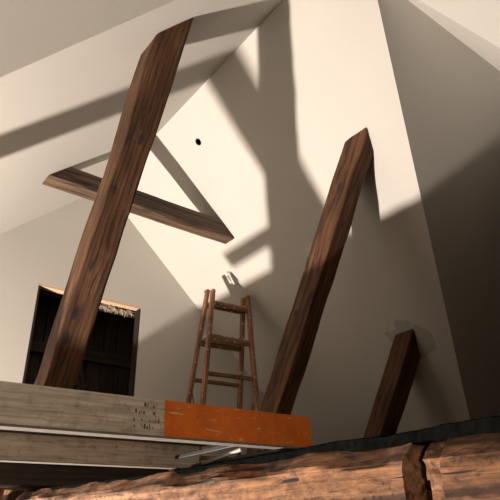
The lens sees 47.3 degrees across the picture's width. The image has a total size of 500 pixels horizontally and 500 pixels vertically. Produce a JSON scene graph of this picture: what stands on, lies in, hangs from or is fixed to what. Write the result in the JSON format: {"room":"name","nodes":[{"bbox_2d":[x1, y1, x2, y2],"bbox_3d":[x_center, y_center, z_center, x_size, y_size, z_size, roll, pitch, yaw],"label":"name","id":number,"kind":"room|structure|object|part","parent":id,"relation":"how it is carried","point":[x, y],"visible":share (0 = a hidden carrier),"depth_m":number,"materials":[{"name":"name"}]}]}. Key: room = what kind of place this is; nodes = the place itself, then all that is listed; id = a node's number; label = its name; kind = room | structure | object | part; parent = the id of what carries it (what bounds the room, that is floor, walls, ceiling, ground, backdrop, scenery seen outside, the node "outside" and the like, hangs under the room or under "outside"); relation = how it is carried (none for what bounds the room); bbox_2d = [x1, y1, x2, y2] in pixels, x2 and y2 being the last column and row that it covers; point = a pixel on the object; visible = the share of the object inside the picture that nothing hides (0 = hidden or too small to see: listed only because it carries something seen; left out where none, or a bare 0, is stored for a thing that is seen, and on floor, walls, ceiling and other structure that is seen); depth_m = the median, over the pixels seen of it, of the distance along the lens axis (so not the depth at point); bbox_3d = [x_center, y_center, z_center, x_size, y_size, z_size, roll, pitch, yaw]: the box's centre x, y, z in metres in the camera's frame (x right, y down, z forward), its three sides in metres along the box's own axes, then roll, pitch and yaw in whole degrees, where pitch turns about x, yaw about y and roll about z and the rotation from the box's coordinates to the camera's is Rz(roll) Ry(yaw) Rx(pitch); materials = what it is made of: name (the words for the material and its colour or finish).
{"room":"attic","nodes":[
{"label":"attic","id":0,"kind":"room"},
{"bbox_2d":[37,301,133,394],"bbox_3d":[-1.922,1.266,5.734,2.600,2.800,0.070,18,-33,-33],"label":"wall","id":1,"kind":"structure","parent":0,"point":[48,301],"depth_m":6.08,"materials":[{"name":"brown wood"}]},
{"bbox_2d":[0,0,174,76],"bbox_3d":[-1.859,-0.620,2.292,4.180,3.272,2.144,18,-33,-33],"label":"ceiling","id":2,"kind":"structure","parent":0,"point":[31,31],"depth_m":2.70,"materials":[{"name":"paint"}]},
{"bbox_2d":[0,198,263,470],"bbox_3d":[-1.528,1.946,4.796,7.397,5.828,0.070,18,-33,-33],"label":"wall","id":3,"kind":"structure","parent":0,"point":[43,249],"depth_m":5.72,"materials":[{"name":"paint"}]},
{"bbox_2d":[22,286,40,382],"bbox_3d":[-1.948,1.196,4.843,0.019,1.916,0.083,18,-33,-33],"label":"trim","id":4,"kind":"structure","parent":3,"relation":"attached to","point":[38,292],"depth_m":5.03,"materials":[{"name":"wood"}]},
{"bbox_2d":[39,289,134,318],"bbox_3d":[-1.659,0.510,5.717,1.900,0.110,0.139,18,-33,-33],"label":"beam","id":5,"kind":"structure","parent":3,"relation":"attached to","point":[44,294],"depth_m":5.51,"materials":[{"name":"brown wood"}]},
{"bbox_2d":[39,283,140,310],"bbox_3d":[-1.552,0.468,5.559,1.043,0.021,0.083,18,-33,-33],"label":"trim","id":6,"kind":"structure","parent":3,"relation":"attached to","point":[43,286],"depth_m":5.63,"materials":[{"name":"brown wood"}]},
{"bbox_2d":[99,304,134,316],"bbox_3d":[-1.381,0.592,5.746,0.502,0.111,0.120,22,-35,-37],"label":"insulation fibre","id":7,"kind":"object","parent":3,"relation":"hanging from","point":[106,307],"visible":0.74,"depth_m":5.75,"materials":[{"name":"beige"}]},
{"bbox_2d":[128,309,140,396],"bbox_3d":[-1.132,1.466,5.395,0.019,1.916,0.083,18,-33,-33],"label":"trim","id":8,"kind":"structure","parent":3,"relation":"attached to","point":[137,312],"depth_m":5.61,"materials":[{"name":"wood"}]},
{"bbox_2d":[0,0,499,445],"bbox_3d":[0.616,-0.502,2.826,7.559,3.486,7.110,18,-33,-33],"label":"ceiling","id":9,"kind":"structure","parent":0,"point":[273,123],"depth_m":4.59,"materials":[{"name":"white paint"}]},
{"bbox_2d":[42,167,233,243],"bbox_3d":[-0.904,-0.384,5.012,1.785,0.158,0.167,18,-33,-33],"label":"beam","id":10,"kind":"structure","parent":9,"relation":"attached to","point":[71,180],"depth_m":4.99,"materials":[{"name":"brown wood"}]},
{"bbox_2d":[226,271,234,284],"bbox_3d":[-0.193,0.271,5.641,0.089,0.154,0.039,1,-27,-3],"label":"stub","id":11,"kind":"object","parent":9,"relation":"attached to","point":[227,273],"visible":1,"depth_m":5.63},
{"bbox_2d":[378,0,499,418],"bbox_3d":[1.820,0.598,4.782,4.206,3.272,2.144,18,-33,-33],"label":"wall","id":12,"kind":"structure","parent":0,"point":[449,95],"depth_m":4.35,"materials":[{"name":"paint"}]},
{"bbox_2d":[408,0,499,70],"bbox_3d":[3.110,-0.195,3.263,4.206,3.272,2.144,18,-33,-33],"label":"ceiling","id":13,"kind":"structure","parent":0,"point":[488,51],"depth_m":3.76,"materials":[{"name":"paint"}]},
{"bbox_3d":[1.964,1.365,2.997,5.500,0.160,7.110,18,-33,-33],"label":"floor","id":14,"kind":"structure","parent":0,"visible":0},
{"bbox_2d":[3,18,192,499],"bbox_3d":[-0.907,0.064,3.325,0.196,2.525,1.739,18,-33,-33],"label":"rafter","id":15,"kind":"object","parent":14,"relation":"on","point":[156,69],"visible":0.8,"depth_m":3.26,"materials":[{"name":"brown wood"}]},
{"bbox_2d":[174,289,259,469],"bbox_3d":[-0.282,1.272,5.102,0.683,1.974,0.512,14,-30,-26],"label":"step ladder","id":16,"kind":"object","parent":14,"relation":"on","point":[245,307],"visible":0.62,"depth_m":5.30,"materials":[{"name":"wood"}]},
{"bbox_3d":[-0.537,1.282,5.109,0.036,1.990,0.058,20,-28,-24],"label":"leg","id":17,"kind":"part","parent":16,"relation":"part of","materials":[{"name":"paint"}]},
{"bbox_3d":[-0.392,1.190,4.897,0.037,1.959,0.058,19,-38,-22],"label":"leg","id":18,"kind":"part","parent":16,"relation":"part of","materials":[{"name":"paint"}]},
{"bbox_3d":[-0.095,1.394,5.332,0.036,1.970,0.058,14,-25,-27],"label":"leg","id":19,"kind":"part","parent":16,"relation":"part of","materials":[{"name":"paint"}]},
{"bbox_3d":[0.051,1.294,5.126,0.038,1.958,0.058,13,-35,-27],"label":"leg","id":20,"kind":"part","parent":16,"relation":"part of","materials":[{"name":"paint"}]},
{"bbox_2d":[15,433,499,499],"bbox_3d":[-0.054,0.777,1.738,0.215,0.315,3.801,18,-33,-33],"label":"beam","id":21,"kind":"structure","parent":14,"relation":"attached to","point":[464,467],"depth_m":1.30,"materials":[{"name":"brown wood"}]},
{"bbox_2d":[0,462,168,489],"bbox_3d":[-1.934,0.962,2.590,3.460,0.181,0.193,18,-33,-33],"label":"tie beam","id":22,"kind":"structure","parent":21,"relation":"on","point":[13,476],"depth_m":3.07,"materials":[{"name":"brown wood"}]},
{"bbox_2d":[0,488,4,499],"bbox_3d":[-1.346,1.461,2.842,0.119,0.512,0.129,18,-33,-33],"label":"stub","id":23,"kind":"object","parent":22,"relation":"attached to","point":[1,489],"visible":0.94,"depth_m":2.93,"materials":[{"name":"brown wood"}]},
{"bbox_2d":[34,416,499,491],"bbox_3d":[0.000,0.663,1.747,0.162,0.103,3.564,18,-33,-33],"label":"felt","id":24,"kind":"object","parent":21,"relation":"on","point":[442,432],"visible":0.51,"depth_m":1.30,"materials":[{"name":"black fabric"}]},
{"bbox_2d":[246,127,372,453],"bbox_3d":[0.392,0.542,4.224,0.157,2.458,1.735,18,-33,-33],"label":"rafter","id":25,"kind":"object","parent":14,"relation":"on","point":[297,342],"visible":0.77,"depth_m":4.16,"materials":[{"name":"brown wood"}]},
{"bbox_2d":[363,329,420,437],"bbox_3d":[1.147,1.486,4.896,0.214,1.366,1.026,18,-33,-33],"label":"rafter","id":26,"kind":"object","parent":14,"relation":"on","point":[391,398],"visible":0.61,"depth_m":4.83,"materials":[{"name":"brown wood"}]},
{"bbox_3d":[-2.388,-0.044,0.035,1.200,0.160,7.110,18,-33,-33],"label":"floor","id":27,"kind":"structure","parent":0,"visible":0},
{"bbox_2d":[0,381,311,469],"bbox_3d":[-1.063,0.309,1.124,2.652,0.092,0.609,17,-32,-33],"label":"plank","id":28,"kind":"object","parent":27,"relation":"on","point":[39,424],"visible":0.96,"depth_m":1.47,"materials":[{"name":"wood"}]},
{"bbox_3d":[-1.086,0.144,0.795,2.172,0.088,0.042,17,-32,-33],"label":"rail","id":29,"kind":"part","parent":28,"relation":"part of","materials":[{"name":"wood"}]},
{"bbox_3d":[-1.233,0.411,1.323,2.650,0.088,0.042,17,-32,-33],"label":"rail","id":30,"kind":"part","parent":28,"relation":"part of","materials":[{"name":"wood"}]},
{"bbox_3d":[-0.033,0.662,1.815,0.017,0.017,0.560,17,-32,-33],"label":"rod","id":31,"kind":"part","parent":28,"relation":"part of","materials":[{"name":"metal"}]},
{"bbox_3d":[-1.733,2.364,4.919,2.600,0.100,0.640,18,-33,-33],"label":"floor","id":32,"kind":"structure","parent":0,"visible":0},
{"bbox_2d":[24,298,134,395],"bbox_3d":[-1.847,1.242,5.688,2.420,2.600,0.103,18,-33,-33],"label":"door","id":33,"kind":"structure","parent":32,"relation":"on","point":[88,378],"depth_m":5.97,"materials":[{"name":"brown wood"}]},
{"bbox_3d":[-1.861,1.032,5.760,2.300,0.116,0.066,18,-33,-33],"label":"rail","id":34,"kind":"part","parent":33,"relation":"part of","materials":[{"name":"brown wood"}]}
]}

